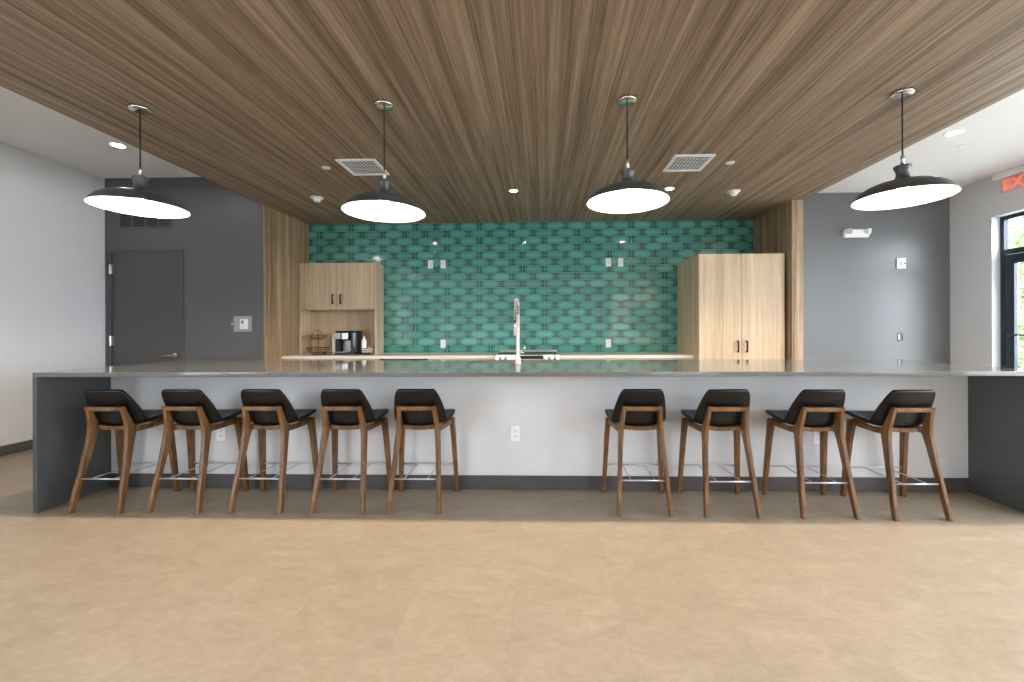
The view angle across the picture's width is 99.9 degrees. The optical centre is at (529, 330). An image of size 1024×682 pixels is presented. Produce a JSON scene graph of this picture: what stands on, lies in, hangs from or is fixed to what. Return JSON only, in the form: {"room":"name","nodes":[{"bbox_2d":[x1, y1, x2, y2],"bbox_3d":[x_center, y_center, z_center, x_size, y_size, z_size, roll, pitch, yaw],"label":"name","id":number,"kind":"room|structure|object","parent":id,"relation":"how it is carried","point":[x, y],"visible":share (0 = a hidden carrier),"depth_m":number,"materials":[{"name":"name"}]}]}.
{"room":"common room","nodes":[
{"label":"common room","id":0,"kind":"room"},
{"bbox_2d":[0,142,104,445],"bbox_3d":[-5.375,-0.310,-0.572,0.150,3.065,11.550,0,0,2],"label":"wall","id":1,"kind":"structure","parent":0,"point":[52,241],"depth_m":4.55,"materials":[{"name":"white paint"}]},
{"bbox_2d":[0,439,32,456],"bbox_3d":[-5.288,1.172,-0.575,0.012,0.100,11.550,0,0,2],"label":"baseboard","id":2,"kind":"structure","parent":1,"relation":"attached to","point":[13,448],"depth_m":4.31,"materials":[{"name":"rubber"}]},
{"bbox_2d":[105,177,263,366],"bbox_3d":[-4.234,-0.315,5.243,2.100,3.065,0.140,0,0,2],"label":"wall","id":3,"kind":"structure","parent":0,"point":[221,240],"depth_m":5.16,"materials":[{"name":"grey paint"}]},
{"bbox_2d":[106,249,183,366],"bbox_3d":[-4.631,0.118,5.202,0.945,2.202,0.163,0,0,2],"label":"door","id":4,"kind":"structure","parent":3,"relation":"in","point":[145,287],"depth_m":5.20,"materials":[{"name":"grey paint"}]},
{"bbox_2d":[118,212,171,228],"bbox_3d":[-4.635,-1.334,5.178,0.650,0.200,0.012,0,0,2],"label":"air vent","id":5,"kind":"object","parent":3,"relation":"in","point":[125,221],"visible":0.62,"depth_m":5.18,"materials":[{"name":"grey metal"}]},
{"bbox_2d":[231,316,251,331],"bbox_3d":[-3.439,-0.084,5.122,0.218,0.188,0.056,0,0,2],"label":"thermostat","id":6,"kind":"object","parent":3,"relation":"attached to","point":[241,323],"visible":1,"depth_m":5.14,"materials":[{"name":"white plastic"}]},
{"bbox_2d":[0,449,1023,681],"bbox_3d":[0.113,1.250,-0.238,11.090,0.100,12.830,0,0,2],"label":"floor","id":7,"kind":"structure","parent":0,"point":[500,585],"depth_m":2.00,"materials":[{"name":"beige stone"}]},
{"bbox_2d":[66,390,179,513],"bbox_3d":[-2.886,0.804,3.057,0.451,0.815,0.432,0,0,2],"label":"bar stool","id":8,"kind":"object","parent":7,"relation":"on","point":[116,410],"visible":0.94,"depth_m":2.94,"materials":[{"name":"brown wood"}]},
{"bbox_2d":[146,389,249,513],"bbox_3d":[-2.360,0.802,3.056,0.451,0.815,0.432,0,0,2],"label":"bar stool","id":9,"kind":"object","parent":7,"relation":"on","point":[192,410],"visible":0.96,"depth_m":2.95,"materials":[{"name":"brown wood"}]},
{"bbox_2d":[227,389,320,513],"bbox_3d":[-1.817,0.799,3.050,0.451,0.815,0.432,0,0,2],"label":"bar stool","id":10,"kind":"object","parent":7,"relation":"on","point":[267,409],"visible":1,"depth_m":2.94,"materials":[{"name":"brown wood"}]},
{"bbox_2d":[283,359,379,360],"bbox_3d":[-2.518,0.782,5.767,1.246,0.852,0.670,0,0,2],"label":"base cabinet","id":11,"kind":"object","parent":7,"relation":"on","point":[284,359],"visible":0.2,"depth_m":5.47,"materials":[{"name":"brown wood"}]},
{"bbox_2d":[282,352,693,358],"bbox_3d":[-0.554,0.327,5.718,5.182,0.040,0.659,0,0,2],"label":"countertop","id":12,"kind":"structure","parent":11,"relation":"on","point":[626,354],"depth_m":5.44,"materials":[{"name":"white stone"}]},
{"bbox_2d":[306,330,330,354],"bbox_3d":[-2.855,0.150,5.804,0.298,0.333,0.298,0,0,2],"label":"wire basket stand","id":13,"kind":"object","parent":12,"relation":"on","point":[318,338],"visible":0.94,"depth_m":5.80,"materials":[{"name":"black metal"}]},
{"bbox_2d":[306,347,330,352],"bbox_3d":[-2.855,0.256,5.804,0.298,0.068,0.298,0,0,2],"label":"basket","id":14,"kind":"object","parent":13,"relation":"on","point":[318,349],"depth_m":5.80,"materials":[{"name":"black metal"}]},
{"bbox_2d":[332,334,335,353],"bbox_3d":[-2.643,0.180,5.818,0.077,0.269,0.077,0,0,2],"label":"cup sleeve","id":15,"kind":"object","parent":12,"relation":"on","point":[333,335],"visible":0.48,"depth_m":5.79,"materials":[{"name":"white paper"}]},
{"bbox_2d":[299,263,383,353],"bbox_3d":[-2.606,-0.305,5.952,1.063,1.240,0.305,0,0,2],"label":"hutch","id":16,"kind":"object","parent":12,"relation":"on","point":[333,297],"visible":0.98,"depth_m":5.84,"materials":[{"name":"brown wood"}]},
{"bbox_2d":[335,331,362,354],"bbox_3d":[-2.446,0.155,5.817,0.272,0.317,0.250,0,0,2],"label":"coffee maker","id":17,"kind":"object","parent":12,"relation":"on","point":[346,342],"visible":0.96,"depth_m":5.73,"materials":[{"name":"black plastic"}]},
{"bbox_2d":[358,347,373,354],"bbox_3d":[-2.200,0.269,5.785,0.208,0.088,0.208,0,0,2],"label":"basket","id":18,"kind":"object","parent":12,"relation":"on","point":[367,347],"visible":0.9,"depth_m":5.72,"materials":[{"name":"black metal"}]},
{"bbox_2d":[362,336,366,352],"bbox_3d":[-2.231,0.180,5.781,0.064,0.220,0.064,0,0,2],"label":"bottle","id":19,"kind":"object","parent":18,"relation":"in","point":[364,342],"visible":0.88,"depth_m":5.76,"materials":[{"name":"white plastic"}]},
{"bbox_2d":[496,350,558,359],"bbox_3d":[-0.022,0.730,5.614,0.780,0.936,0.718,0,0,2],"label":"range cooker","id":20,"kind":"object","parent":12,"relation":"in","point":[505,354],"visible":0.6,"depth_m":5.33,"materials":[{"name":"metal"}]},
{"bbox_2d":[499,352,556,353],"bbox_3d":[-0.023,0.290,5.653,0.740,0.010,0.550,0,0,2],"label":"cooktop","id":21,"kind":"object","parent":20,"relation":"in","point":[501,352],"depth_m":5.48,"materials":[{"name":"black metal"}]},
{"bbox_2d":[309,389,390,514],"bbox_3d":[-1.266,0.797,3.036,0.451,0.815,0.432,0,0,2],"label":"bar stool","id":22,"kind":"object","parent":7,"relation":"on","point":[342,409],"visible":0.98,"depth_m":2.92,"materials":[{"name":"brown wood"}]},
{"bbox_2d":[380,359,427,359],"bbox_3d":[-1.590,0.779,5.718,0.604,0.851,0.580,0,0,2],"label":"dishwasher","id":23,"kind":"object","parent":7,"relation":"on","point":[380,359],"visible":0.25,"depth_m":5.43,"materials":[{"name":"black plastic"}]},
{"bbox_2d":[386,389,458,514],"bbox_3d":[-0.763,0.795,3.029,0.451,0.815,0.432,0,0,1],"label":"bar stool","id":24,"kind":"object","parent":7,"relation":"on","point":[414,409],"visible":1,"depth_m":2.91,"materials":[{"name":"brown wood"}]},
{"bbox_2d":[428,359,495,359],"bbox_3d":[-0.849,0.775,5.720,0.869,0.852,0.670,0,0,2],"label":"base cabinet","id":25,"kind":"object","parent":7,"relation":"on","point":[428,359],"visible":0.14,"depth_m":5.42,"materials":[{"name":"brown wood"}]},
{"bbox_2d":[110,376,969,491],"bbox_3d":[-0.011,0.747,3.556,6.499,0.903,0.612,0,0,2],"label":"kitchen island","id":26,"kind":"object","parent":7,"relation":"on","point":[561,420],"visible":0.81,"depth_m":3.25,"materials":[{"name":"paint"}]},
{"bbox_2d":[216,427,225,440],"bbox_3d":[-2.389,0.790,3.324,0.072,0.116,0.008,0,0,2],"label":"electrical outlet","id":27,"kind":"object","parent":26,"relation":"attached to","point":[220,433],"visible":0.87,"depth_m":3.32,"materials":[{"name":"white plastic"}]},
{"bbox_2d":[510,426,519,440],"bbox_3d":[-0.112,0.776,3.260,0.072,0.116,0.008,0,0,2],"label":"electrical outlet","id":28,"kind":"object","parent":26,"relation":"attached to","point":[514,430],"visible":1,"depth_m":3.26,"materials":[{"name":"white plastic"}]},
{"bbox_2d":[32,359,1023,512],"bbox_3d":[-0.017,0.731,3.341,6.561,0.934,1.142,0,0,2],"label":"island countertop","id":29,"kind":"structure","parent":26,"relation":"on","point":[995,394],"depth_m":3.00,"materials":[{"name":"grey stone"}]},
{"bbox_2d":[513,298,524,363],"bbox_3d":[-0.110,-0.004,3.583,0.083,0.536,0.210,0,0,-19],"label":"spring faucet","id":30,"kind":"object","parent":29,"relation":"on","point":[516,326],"visible":1,"depth_m":3.50,"materials":[{"name":"metal"}]},
{"bbox_2d":[32,359,1023,376],"bbox_3d":[-0.019,0.279,3.341,6.561,0.030,1.142,0,0,2],"label":"countertop","id":31,"kind":"structure","parent":29,"relation":"on","point":[779,367],"depth_m":2.98,"materials":[{"name":"grey stone"}]},
{"bbox_2d":[813,432,819,443],"bbox_3d":[2.144,0.781,3.195,0.072,0.116,0.008,0,0,2],"label":"electrical outlet","id":32,"kind":"object","parent":26,"relation":"attached to","point":[816,435],"visible":0.44,"depth_m":3.19,"materials":[{"name":"white plastic"}]},
{"bbox_2d":[559,358,597,359],"bbox_3d":[0.620,0.769,5.678,0.489,0.852,0.670,0,0,2],"label":"base cabinet","id":33,"kind":"object","parent":7,"relation":"on","point":[576,358],"visible":0.13,"depth_m":5.38,"materials":[{"name":"brown wood"}]},
{"bbox_2d":[598,358,663,359],"bbox_3d":[1.275,0.767,5.659,0.818,0.852,0.670,0,0,2],"label":"base cabinet","id":34,"kind":"object","parent":7,"relation":"on","point":[598,358],"visible":0.14,"depth_m":5.37,"materials":[{"name":"brown wood"}]},
{"bbox_2d":[602,389,673,516],"bbox_3d":[0.750,0.789,2.983,0.451,0.815,0.432,0,0,2],"label":"bar stool","id":35,"kind":"object","parent":7,"relation":"on","point":[634,409],"visible":1,"depth_m":2.87,"materials":[{"name":"brown wood"}]},
{"bbox_2d":[664,358,692,359],"bbox_3d":[1.861,0.764,5.642,0.351,0.852,0.670,0,0,2],"label":"base cabinet","id":36,"kind":"object","parent":7,"relation":"on","point":[664,358],"visible":0.12,"depth_m":5.36,"materials":[{"name":"brown wood"}]},
{"bbox_2d":[677,389,761,517],"bbox_3d":[1.303,0.787,2.955,0.451,0.815,0.432,0,0,1],"label":"bar stool","id":37,"kind":"object","parent":7,"relation":"on","point":[718,409],"visible":1,"depth_m":2.84,"materials":[{"name":"brown wood"}]},
{"bbox_2d":[677,253,784,359],"bbox_3d":[2.539,0.132,5.528,1.010,2.111,0.861,0,0,2],"label":"tall cabinet","id":38,"kind":"object","parent":7,"relation":"on","point":[730,306],"visible":0.51,"depth_m":5.13,"materials":[{"name":"brown wood"}]},
{"bbox_2d":[761,389,860,519],"bbox_3d":[1.909,0.784,2.926,0.451,0.815,0.432,0,0,2],"label":"bar stool","id":39,"kind":"object","parent":7,"relation":"on","point":[813,410],"visible":1,"depth_m":2.81,"materials":[{"name":"brown wood"}]},
{"bbox_2d":[840,390,953,521],"bbox_3d":[2.464,0.782,2.896,0.451,0.815,0.432,0,0,1],"label":"bar stool","id":40,"kind":"object","parent":7,"relation":"on","point":[901,411],"visible":1,"depth_m":2.78,"materials":[{"name":"brown wood"}]},
{"bbox_2d":[0,0,1023,224],"bbox_3d":[-0.056,-1.694,3.118,6.395,0.341,5.830,0,0,2],"label":"ceiling","id":41,"kind":"structure","parent":0,"point":[251,99],"depth_m":2.67,"materials":[{"name":"laminate"}]},
{"bbox_2d":[84,103,190,217],"bbox_3d":[-2.645,-1.173,2.918,0.534,0.679,0.534,0,0,2],"label":"pendant light","id":42,"kind":"object","parent":41,"relation":"hanging from","point":[137,200],"visible":1,"depth_m":2.92,"materials":[{"name":"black metal"}]},
{"bbox_2d":[310,196,322,202],"bbox_3d":[-2.413,-1.487,4.871,0.136,0.053,0.136,0,0,2],"label":"smoke detector","id":43,"kind":"object","parent":41,"relation":"attached to","point":[317,199],"visible":1,"depth_m":4.84,"materials":[{"name":"white plastic"}]},
{"bbox_2d":[335,159,389,175],"bbox_3d":[-1.538,-1.512,3.977,0.356,0.012,0.376,0,0,2],"label":"ceiling vent","id":44,"kind":"object","parent":41,"relation":"in","point":[356,167],"visible":1,"depth_m":3.96,"materials":[{"name":"white metal"}]},
{"bbox_2d":[340,161,382,173],"bbox_3d":[-1.538,-1.512,3.977,0.304,0.002,0.324,0,0,2],"label":"grille","id":45,"kind":"object","parent":44,"relation":"attached to","point":[354,167],"depth_m":3.97,"materials":[{"name":"white metal"}]},
{"bbox_2d":[341,99,425,221],"bbox_3d":[-0.975,-1.156,2.879,0.534,0.726,0.534,0,0,2],"label":"pendant light","id":46,"kind":"object","parent":41,"relation":"hanging from","point":[382,205],"visible":1,"depth_m":2.92,"materials":[{"name":"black metal"}]},
{"bbox_2d":[508,189,518,192],"bbox_3d":[-0.178,-1.519,4.662,0.112,0.007,0.112,0,0,2],"label":"recessed light","id":47,"kind":"object","parent":41,"relation":"in","point":[509,190],"visible":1,"depth_m":4.65,"materials":[{"name":"white plastic"}]},
{"bbox_2d":[587,94,669,212],"bbox_3d":[0.641,-1.186,2.833,0.534,0.679,0.534,0,0,2],"label":"pendant light","id":48,"kind":"object","parent":41,"relation":"hanging from","point":[628,195],"visible":1,"depth_m":2.90,"materials":[{"name":"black metal"}]},
{"bbox_2d":[664,187,674,190],"bbox_3d":[1.496,-1.526,4.614,0.112,0.007,0.112,0,0,2],"label":"recessed light","id":49,"kind":"object","parent":41,"relation":"in","point":[666,188],"visible":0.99,"depth_m":4.61,"materials":[{"name":"white plastic"}]},
{"bbox_2d":[663,154,715,171],"bbox_3d":[1.437,-1.524,3.910,0.356,0.012,0.376,0,0,2],"label":"ceiling vent","id":50,"kind":"object","parent":41,"relation":"in","point":[693,162],"visible":1,"depth_m":3.90,"materials":[{"name":"white metal"}]},
{"bbox_2d":[667,157,708,169],"bbox_3d":[1.437,-1.524,3.910,0.304,0.002,0.324,0,0,2],"label":"grille","id":51,"kind":"object","parent":50,"relation":"attached to","point":[676,163],"depth_m":3.92,"materials":[{"name":"white metal"}]},
{"bbox_2d":[727,189,739,195],"bbox_3d":[2.229,-1.506,4.708,0.136,0.053,0.136,0,0,2],"label":"smoke detector","id":52,"kind":"object","parent":41,"relation":"attached to","point":[733,192],"visible":1,"depth_m":4.67,"materials":[{"name":"white plastic"}]},
{"bbox_2d":[851,87,960,209],"bbox_3d":[2.393,-1.192,2.763,0.534,0.682,0.534,0,0,2],"label":"pendant light","id":53,"kind":"object","parent":41,"relation":"hanging from","point":[905,190],"visible":1,"depth_m":2.76,"materials":[{"name":"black metal"}]},
{"bbox_2d":[0,86,1023,192],"bbox_3d":[0.100,-1.925,-0.238,11.090,0.120,12.830,0,0,2],"label":"ceiling","id":54,"kind":"structure","parent":0,"point":[993,136],"depth_m":4.39,"materials":[{"name":"white paint"}]},
{"bbox_2d":[108,142,127,148],"bbox_3d":[-4.093,-1.844,4.272,0.146,0.007,0.146,0,0,2],"label":"recessed light","id":55,"kind":"object","parent":54,"relation":"in","point":[114,144],"visible":1,"depth_m":4.27,"materials":[{"name":"white plastic"}]},
{"bbox_2d":[943,129,963,135],"bbox_3d":[4.013,-1.877,4.073,0.146,0.007,0.146,0,0,2],"label":"recessed light","id":56,"kind":"object","parent":54,"relation":"in","point":[957,131],"visible":1,"depth_m":4.07,"materials":[{"name":"white plastic"}]},
{"bbox_2d":[309,220,753,352],"bbox_3d":[-0.040,-0.162,6.094,6.285,2.724,0.120,0,0,2],"label":"wall","id":57,"kind":"structure","parent":0,"point":[562,283],"depth_m":6.03,"materials":[{"name":"teal tile"}]},
{"bbox_2d":[263,205,308,360],"bbox_3d":[-3.162,-0.149,5.632,0.020,2.724,0.980,0,0,2],"label":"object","id":58,"kind":"structure","parent":57,"relation":"attached to","point":[285,237],"depth_m":5.46,"materials":[{"name":"brown wood"}]},
{"bbox_2d":[428,260,432,267],"bbox_3d":[-1.406,-0.941,6.068,0.072,0.116,0.008,0,0,2],"label":"electrical outlet","id":59,"kind":"object","parent":57,"relation":"attached to","point":[430,262],"visible":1,"depth_m":6.07,"materials":[{"name":"white plastic"}]},
{"bbox_2d":[441,260,445,267],"bbox_3d":[-1.225,-0.942,6.063,0.072,0.116,0.008,0,0,2],"label":"electrical outlet","id":60,"kind":"object","parent":57,"relation":"attached to","point":[443,262],"visible":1,"depth_m":6.06,"materials":[{"name":"white plastic"}]},
{"bbox_2d":[441,340,445,347],"bbox_3d":[-1.225,0.181,6.063,0.072,0.116,0.008,0,0,2],"label":"electrical outlet","id":61,"kind":"object","parent":57,"relation":"attached to","point":[443,342],"visible":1,"depth_m":6.06,"materials":[{"name":"white plastic"}]},
{"bbox_2d":[606,258,610,266],"bbox_3d":[1.092,-0.957,5.997,0.072,0.116,0.008,0,0,2],"label":"electrical outlet","id":62,"kind":"object","parent":57,"relation":"attached to","point":[608,260],"visible":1,"depth_m":6.00,"materials":[{"name":"white plastic"}]},
{"bbox_2d":[606,339,610,346],"bbox_3d":[1.093,0.170,5.997,0.072,0.116,0.008,0,0,2],"label":"electrical outlet","id":63,"kind":"object","parent":57,"relation":"attached to","point":[608,341],"visible":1,"depth_m":6.00,"materials":[{"name":"white plastic"}]},
{"bbox_2d":[618,258,622,266],"bbox_3d":[1.263,-0.957,5.992,0.072,0.116,0.008,0,0,2],"label":"electrical outlet","id":64,"kind":"object","parent":57,"relation":"attached to","point":[620,260],"visible":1,"depth_m":5.99,"materials":[{"name":"white plastic"}]},
{"bbox_2d":[754,200,803,358],"bbox_3d":[3.147,-0.175,5.488,0.130,2.724,0.910,0,0,2],"label":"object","id":65,"kind":"structure","parent":57,"relation":"attached to","point":[779,230],"depth_m":5.07,"materials":[{"name":"brown wood"}]},
{"bbox_2d":[803,192,949,362],"bbox_3d":[4.529,-0.351,5.913,2.600,3.065,0.140,0,0,2],"label":"wall","id":66,"kind":"structure","parent":0,"point":[856,300],"depth_m":5.84,"materials":[{"name":"paint"}]},
{"bbox_2d":[842,228,871,237],"bbox_3d":[4.406,-1.318,5.789,0.336,0.110,0.115,0,0,2],"label":"emergency light","id":67,"kind":"object","parent":66,"relation":"attached to","point":[847,233],"visible":1,"depth_m":5.79,"materials":[{"name":"white plastic"}]},
{"bbox_2d":[897,333,902,340],"bbox_3d":[5.015,0.079,5.825,0.072,0.116,0.008,0,0,2],"label":"wall outlet","id":68,"kind":"object","parent":66,"relation":"attached to","point":[899,335],"visible":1,"depth_m":5.82,"materials":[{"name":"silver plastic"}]},
{"bbox_2d":[896,258,905,268],"bbox_3d":[5.022,-0.916,5.812,0.120,0.146,0.034,0,0,2],"label":"fire alarm strobe","id":69,"kind":"object","parent":66,"relation":"attached to","point":[900,262],"visible":1,"depth_m":5.81,"materials":[{"name":"white plastic"}]},
{"bbox_2d":[950,172,1023,366],"bbox_3d":[5.579,-0.355,-0.424,0.160,3.065,12.470,0,0,2],"label":"wall","id":70,"kind":"structure","parent":0,"point":[976,210],"depth_m":5.43,"materials":[{"name":"white paint"}]},
{"bbox_2d":[992,164,1023,190],"bbox_3d":[5.616,-1.764,4.952,0.059,0.244,0.510,0,0,2],"label":"exit sign","id":71,"kind":"object","parent":70,"relation":"attached to","point":[1019,169],"visible":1,"depth_m":5.02,"materials":[{"name":"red plastic"}]},
{"bbox_2d":[1000,211,1023,368],"bbox_3d":[5.756,-0.109,4.733,0.102,2.570,1.070,0,0,2],"label":"door","id":72,"kind":"structure","parent":70,"relation":"in","point":[1009,258],"depth_m":5.18,"materials":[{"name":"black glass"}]},
{"label":"outside","id":73,"kind":"structure","parent":0,"visible":0},
{"bbox_3d":[10.144,1.343,4.713,100.000,0.130,110.000,0,0,2],"label":"ground","id":74,"kind":"structure","parent":73,"visible":0},
{"bbox_2d":[1009,216,1023,305],"bbox_3d":[12.726,-2.065,10.277,6.274,6.672,5.473,0,0,2],"label":"tree","id":75,"kind":"object","parent":74,"relation":"on","point":[1013,232],"visible":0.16,"depth_m":10.95,"materials":[{"name":"green plant"}]},
{"bbox_2d":[1010,228,1023,363],"bbox_3d":[18.270,-1.565,16.394,6.453,5.630,5.493,0,0,2],"label":"tree","id":76,"kind":"object","parent":74,"relation":"on","point":[1020,281],"visible":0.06,"depth_m":16.05,"materials":[{"name":"green plant"}]},
{"bbox_2d":[1018,292,1023,368],"bbox_3d":[9.623,0.209,9.172,2.930,2.166,2.062,0,0,-22],"label":"tree","id":77,"kind":"object","parent":74,"relation":"on","point":[1021,319],"visible":0.04,"depth_m":8.77,"materials":[{"name":"green plant"}]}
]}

